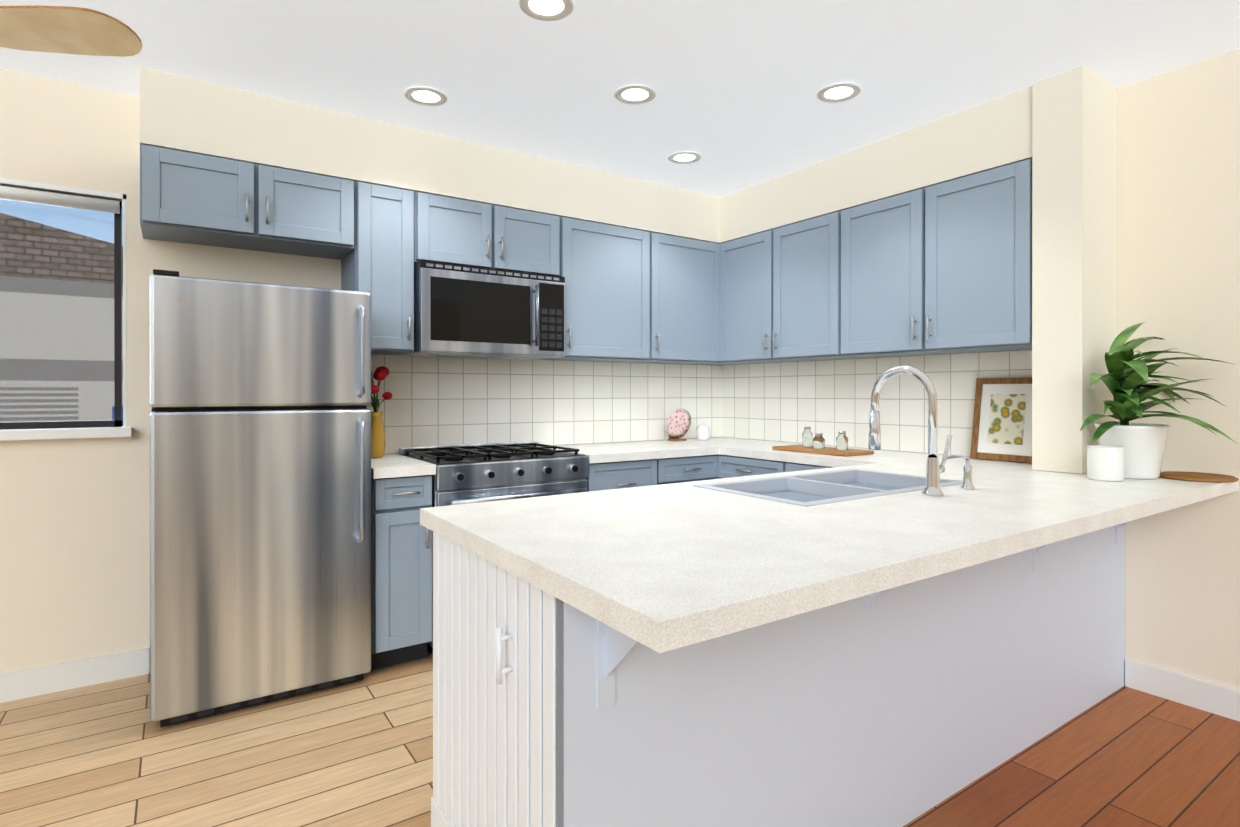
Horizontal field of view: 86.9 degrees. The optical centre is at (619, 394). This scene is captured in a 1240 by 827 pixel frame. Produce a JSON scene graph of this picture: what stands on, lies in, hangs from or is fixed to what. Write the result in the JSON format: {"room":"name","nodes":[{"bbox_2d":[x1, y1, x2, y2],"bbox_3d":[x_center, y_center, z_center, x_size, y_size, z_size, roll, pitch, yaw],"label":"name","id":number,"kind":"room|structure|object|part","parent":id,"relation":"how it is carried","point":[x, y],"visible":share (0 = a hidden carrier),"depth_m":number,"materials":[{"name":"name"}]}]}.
{"room":"kitchen","nodes":[
{"label":"kitchen","id":0,"kind":"room"},
{"bbox_2d":[0,69,721,673],"bbox_3d":[-1.821,-0.087,3.174,6.390,2.655,0.120,0,0,-34],"label":"wall","id":1,"kind":"structure","parent":0,"point":[74,549],"depth_m":2.80,"materials":[{"name":"beige paint"}]},
{"bbox_2d":[0,178,131,440],"bbox_3d":[-2.699,-0.344,2.554,1.280,1.060,0.180,0,0,-34],"label":"window","id":2,"kind":"structure","parent":1,"relation":"in","point":[13,190],"depth_m":2.80,"materials":[{"name":"clear glass"}]},
{"bbox_2d":[0,648,148,702],"bbox_3d":[-3.210,1.186,2.153,2.698,0.112,0.013,0,0,-34],"label":"baseboard","id":3,"kind":"structure","parent":1,"relation":"attached to","point":[22,684],"depth_m":2.76,"materials":[{"name":"white wood"}]},
{"bbox_2d":[140,144,351,259],"bbox_3d":[-1.676,-0.850,2.987,0.820,0.320,0.344,0,0,-34],"label":"upper cabinet","id":4,"kind":"object","parent":1,"relation":"attached to","point":[186,197],"depth_m":2.84,"materials":[{"name":"blue wood"}]},
{"bbox_2d":[341,180,419,359],"bbox_3d":[-1.220,-0.610,3.297,0.278,0.800,0.344,0,0,-34],"label":"upper cabinet","id":5,"kind":"object","parent":1,"relation":"attached to","point":[383,256],"depth_m":3.17,"materials":[{"name":"blue wood"}]},
{"bbox_2d":[420,192,559,275],"bbox_3d":[-0.766,-0.836,3.604,0.816,0.350,0.344,0,0,-34],"label":"upper cabinet","id":6,"kind":"object","parent":1,"relation":"attached to","point":[455,231],"depth_m":3.44,"materials":[{"name":"blue wood"}]},
{"bbox_2d":[398,261,564,359],"bbox_3d":[-0.732,-0.432,3.557,0.810,0.448,0.435,0,0,-34],"label":"microwave","id":7,"kind":"object","parent":6,"relation":"attached to","point":[461,311],"visible":1,"depth_m":3.39,"materials":[{"name":"silver metal"}]},
{"bbox_2d":[367,355,721,453],"bbox_3d":[-0.335,0.054,4.101,2.642,0.527,0.010,0,0,-34],"label":"backsplash","id":8,"kind":"structure","parent":1,"relation":"attached to","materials":[{"name":"tile"}]},
{"bbox_2d":[532,216,639,363],"bbox_3d":[-0.137,-0.612,4.031,0.699,0.800,0.344,0,0,-34],"label":"upper cabinet","id":9,"kind":"object","parent":1,"relation":"attached to","point":[600,263],"depth_m":3.86,"materials":[{"name":"blue wood"}]},
{"bbox_2d":[640,230,719,367],"bbox_3d":[0.326,-0.612,4.320,0.665,0.800,0.386,0,0,-34],"label":"upper cabinet","id":10,"kind":"object","parent":1,"relation":"attached to","point":[680,276],"depth_m":4.19,"materials":[{"name":"blue wood"}]},
{"bbox_2d":[140,67,719,243],"bbox_3d":[-0.585,-1.175,3.736,3.468,0.322,0.330,0,0,-34],"label":"soffit","id":11,"kind":"structure","parent":0,"point":[182,113],"depth_m":3.19,"materials":[{"name":"beige paint"}]},
{"bbox_2d":[0,650,1239,826],"bbox_3d":[-0.042,1.295,0.553,6.390,0.100,6.460,0,0,-34],"label":"floor","id":12,"kind":"structure","parent":0,"point":[352,754],"depth_m":2.19,"materials":[{"name":"brown wood"}]},
{"bbox_2d":[149,269,370,726],"bbox_3d":[-1.549,0.392,2.833,0.775,1.698,0.710,0,0,-34],"label":"refrigerator","id":13,"kind":"object","parent":12,"relation":"on","point":[260,498],"visible":1,"depth_m":2.56,"materials":[{"name":"silver metal"}]},
{"bbox_2d":[371,500,423,669],"bbox_3d":[-1.138,0.802,3.186,0.266,0.875,0.624,0,0,-34],"label":"base cabinet","id":14,"kind":"object","parent":12,"relation":"on","point":[397,544],"depth_m":2.92,"materials":[{"name":"blue wood"}]},
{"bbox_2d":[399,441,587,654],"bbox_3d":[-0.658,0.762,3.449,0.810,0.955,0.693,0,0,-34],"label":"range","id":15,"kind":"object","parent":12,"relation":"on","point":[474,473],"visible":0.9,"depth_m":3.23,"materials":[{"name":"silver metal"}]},
{"bbox_2d":[424,528,811,826],"bbox_3d":[-0.024,0.805,1.798,0.786,0.875,0.682,0,0,-34],"label":"base cabinet","id":16,"kind":"object","parent":12,"relation":"on","point":[544,715],"depth_m":1.45,"materials":[{"name":"white wood"}]},
{"bbox_3d":[0.875,0.804,2.190,2.788,0.875,1.002,0,0,-34],"label":"peninsula halfwall panel","id":17,"kind":"part","parent":16,"relation":"part of","materials":[{"name":"white"}]},
{"bbox_2d":[371,436,1238,655],"bbox_3d":[0.410,0.342,2.886,2.777,0.048,2.837,0,0,-34],"label":"countertop","id":18,"kind":"structure","parent":16,"relation":"on","point":[666,564],"depth_m":1.60,"materials":[{"name":"white stone"}]},
{"bbox_2d":[371,366,392,457],"bbox_3d":[-1.240,0.088,3.273,0.201,0.462,0.156,0,0,-34],"label":"vase","id":19,"kind":"object","parent":18,"relation":"on","point":[377,430],"visible":0.73,"depth_m":3.26,"materials":[{"name":"yellow ceramic"}]},
{"bbox_2d":[667,409,690,440],"bbox_3d":[0.392,0.207,4.465,0.210,0.220,0.087,0,0,-34],"label":"plate","id":20,"kind":"object","parent":18,"relation":"on","point":[678,423],"visible":1,"depth_m":4.46,"materials":[{"name":"pink ceramic"}]},
{"bbox_2d":[696,422,709,439],"bbox_3d":[0.577,0.254,4.548,0.094,0.124,0.093,0,0,-34],"label":"lidded jar","id":21,"kind":"object","parent":18,"relation":"on","point":[702,431],"visible":1,"depth_m":4.51,"materials":[{"name":"white ceramic"}]},
{"bbox_2d":[772,445,873,456],"bbox_3d":[1.112,0.309,3.617,0.240,0.019,0.500,0,0,-34],"label":"cutting board","id":22,"kind":"object","parent":18,"relation":"on","point":[834,451],"visible":0.98,"depth_m":3.50,"materials":[{"name":"brown wood"}]},
{"bbox_2d":[802,426,810,446],"bbox_3d":[1.069,0.240,3.733,0.056,0.114,0.055,0,0,-34],"label":"spice jar","id":23,"kind":"object","parent":22,"relation":"on","point":[806,428],"depth_m":3.72,"materials":[{"name":"clear glass"}]},
{"bbox_2d":[808,431,824,448],"bbox_3d":[1.095,0.256,3.606,0.064,0.084,0.062,0,0,-34],"label":"spice jar","id":24,"kind":"object","parent":22,"relation":"on","point":[817,441],"depth_m":3.59,"materials":[{"name":"clear glass"}]},
{"bbox_2d":[836,431,847,449],"bbox_3d":[1.193,0.248,3.515,0.060,0.099,0.058,0,0,-34],"label":"spice jar","id":25,"kind":"object","parent":22,"relation":"on","point":[842,440],"depth_m":3.49,"materials":[{"name":"clear glass"}]},
{"bbox_2d":[692,468,955,507],"bbox_3d":[0.764,0.421,2.330,0.896,0.206,0.496,0,0,-34],"label":"sink","id":26,"kind":"object","parent":18,"relation":"in","point":[831,485],"depth_m":2.42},
{"bbox_2d":[864,364,955,495],"bbox_3d":[0.960,0.112,2.184,0.104,0.418,0.263,0,0,-34],"label":"faucet","id":27,"kind":"object","parent":18,"relation":"on","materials":[{"name":"silver metal"}]},
{"bbox_2d":[956,452,979,487],"bbox_3d":[1.170,0.264,2.249,0.044,0.114,0.092,0,0,-34],"label":"soap dispenser","id":28,"kind":"object","parent":18,"relation":"on","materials":[{"name":"silver metal"}]},
{"bbox_2d":[970,377,1031,462],"bbox_3d":[1.854,0.119,3.135,0.082,0.398,0.310,0,0,-34],"label":"framed art","id":29,"kind":"object","parent":18,"relation":"on","point":[1002,424],"visible":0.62,"depth_m":3.14,"materials":[{"name":"wood"},{"name":"paper"},{"name":"glass"}]},
{"bbox_2d":[1087,445,1124,481],"bbox_3d":[1.821,0.257,2.455,0.114,0.126,0.113,0,0,-34],"label":"candle jar","id":30,"kind":"object","parent":18,"relation":"on","point":[1105,462],"visible":1,"depth_m":2.41,"materials":[{"name":"white ceramic"}]},
{"bbox_2d":[1080,322,1235,478],"bbox_3d":[2.027,0.019,2.432,0.591,0.603,0.464,0,0,-34],"label":"potted plant","id":31,"kind":"object","parent":18,"relation":"on","point":[1125,379],"visible":0.96,"depth_m":2.46,"materials":[{"name":"green plant"}]},
{"bbox_2d":[1159,471,1238,481],"bbox_3d":[2.194,0.313,2.493,0.240,0.014,0.240,0,0,-34],"label":"trivet","id":32,"kind":"object","parent":18,"relation":"on","point":[1195,476],"visible":0.94,"depth_m":2.45,"materials":[{"name":"brown wood"}]},
{"bbox_2d":[586,455,716,491],"bbox_3d":[0.052,0.801,3.973,0.940,0.875,0.658,0,0,-34],"label":"base cabinet","id":33,"kind":"object","parent":12,"relation":"on","point":[647,470],"depth_m":3.69,"materials":[{"name":"blue wood"}]},
{"bbox_2d":[812,568,967,826],"bbox_3d":[0.601,0.804,2.259,1.032,0.875,0.620,0,0,-34],"label":"base cabinet","id":34,"kind":"object","parent":12,"relation":"on","point":[890,669],"depth_m":1.84,"materials":[{"name":"white wood"}]},
{"bbox_2d":[0,0,1239,197],"bbox_3d":[-0.042,-1.360,0.548,6.150,0.100,6.220,0,0,-34],"label":"ceiling","id":35,"kind":"structure","parent":0,"point":[736,104],"depth_m":2.58,"materials":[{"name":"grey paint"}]},
{"bbox_2d":[0,6,141,56],"bbox_3d":[-2.095,-1.084,1.903,1.170,0.456,1.038,0,0,-34],"label":"ceiling fan","id":36,"kind":"object","parent":35,"relation":"hanging from","point":[70,30],"visible":1,"depth_m":1.81,"materials":[{"name":"brown wood"}]},
{"bbox_2d":[404,87,447,105],"bbox_3d":[-0.852,-1.308,2.875,0.184,0.010,0.184,0,0,-34],"label":"recessed light","id":37,"kind":"object","parent":35,"relation":"in","point":[425,96],"visible":0.98,"depth_m":2.88,"materials":[{"name":"white plastic"}]},
{"bbox_2d":[519,0,573,20],"bbox_3d":[-0.247,-1.307,2.197,0.184,0.010,0.184,0,0,-34],"label":"recessed light","id":38,"kind":"object","parent":35,"relation":"in","point":[548,10],"visible":1,"depth_m":2.22,"materials":[{"name":"white"}]},
{"bbox_2d":[614,85,655,104],"bbox_3d":[0.067,-1.308,2.857,0.184,0.010,0.184,0,0,-34],"label":"recessed light","id":39,"kind":"object","parent":35,"relation":"in","point":[635,94],"visible":1,"depth_m":2.85,"materials":[{"name":"white plastic"}]},
{"bbox_2d":[668,151,700,163],"bbox_3d":[0.357,-1.310,3.622,0.184,0.010,0.184,0,0,-34],"label":"recessed light","id":40,"kind":"object","parent":35,"relation":"in","point":[685,157],"visible":1,"depth_m":3.62,"materials":[{"name":"white"}]},
{"bbox_2d":[817,83,860,102],"bbox_3d":[0.949,-1.308,2.839,0.184,0.010,0.184,0,0,-34],"label":"recessed light","id":41,"kind":"object","parent":35,"relation":"in","point":[837,92],"visible":1,"depth_m":2.84,"materials":[{"name":"white"}]},
{"bbox_2d":[720,86,1031,243],"bbox_3d":[1.356,-1.175,3.668,0.330,0.322,1.920,0,0,-34],"label":"soffit","id":42,"kind":"structure","parent":0,"point":[995,133],"depth_m":3.33,"materials":[{"name":"beige paint"}]},
{"bbox_2d":[722,49,1239,690],"bbox_3d":[2.587,-0.086,2.261,0.120,2.655,6.340,0,0,-34],"label":"wall","id":43,"kind":"structure","parent":0,"point":[1178,209],"depth_m":2.62,"materials":[{"name":"beige paint"}]},
{"bbox_2d":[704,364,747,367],"bbox_3d":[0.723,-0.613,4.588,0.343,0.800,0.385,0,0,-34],"label":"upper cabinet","id":44,"kind":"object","parent":43,"relation":"attached to","point":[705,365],"depth_m":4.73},
{"bbox_2d":[720,208,851,367],"bbox_3d":[1.069,-0.612,4.042,0.386,0.800,1.042,0,0,-34],"label":"upper cabinet","id":45,"kind":"object","parent":43,"relation":"attached to","point":[786,291],"depth_m":3.89,"materials":[{"name":"blue wood"}]},
{"bbox_2d":[722,350,1031,456],"bbox_3d":[1.393,0.054,3.901,0.010,0.527,2.259,0,0,-34],"label":"backsplash","id":46,"kind":"structure","parent":43,"relation":"attached to","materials":[{"name":"tile"}]},
{"bbox_2d":[844,158,1031,359],"bbox_3d":[1.595,-0.610,3.303,0.344,0.800,1.043,0,0,-34],"label":"upper cabinet","id":47,"kind":"object","parent":43,"relation":"attached to","point":[946,267],"depth_m":3.09,"materials":[{"name":"blue wood"}]},
{"bbox_2d":[1125,659,1239,721],"bbox_3d":[3.197,1.188,1.244,0.013,0.112,3.724,0,0,-34],"label":"baseboard","id":48,"kind":"structure","parent":43,"relation":"attached to","point":[1216,699],"depth_m":2.62,"materials":[{"name":"white wood"}]},
{"bbox_2d":[1032,66,1117,473],"bbox_3d":[1.941,-0.508,2.792,0.348,1.653,0.185,0,0,-34],"label":"column","id":49,"kind":"structure","parent":0,"point":[1074,223],"depth_m":2.69,"materials":[{"name":"beige paint"}]},
{"label":"outside","id":50,"kind":"structure","parent":0,"visible":0},
{"bbox_2d":[0,213,122,425],"bbox_3d":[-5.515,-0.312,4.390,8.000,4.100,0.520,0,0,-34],"label":"building","id":51,"kind":"structure","parent":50,"point":[95,289],"depth_m":5.02,"materials":[{"name":"paint"}]}
]}

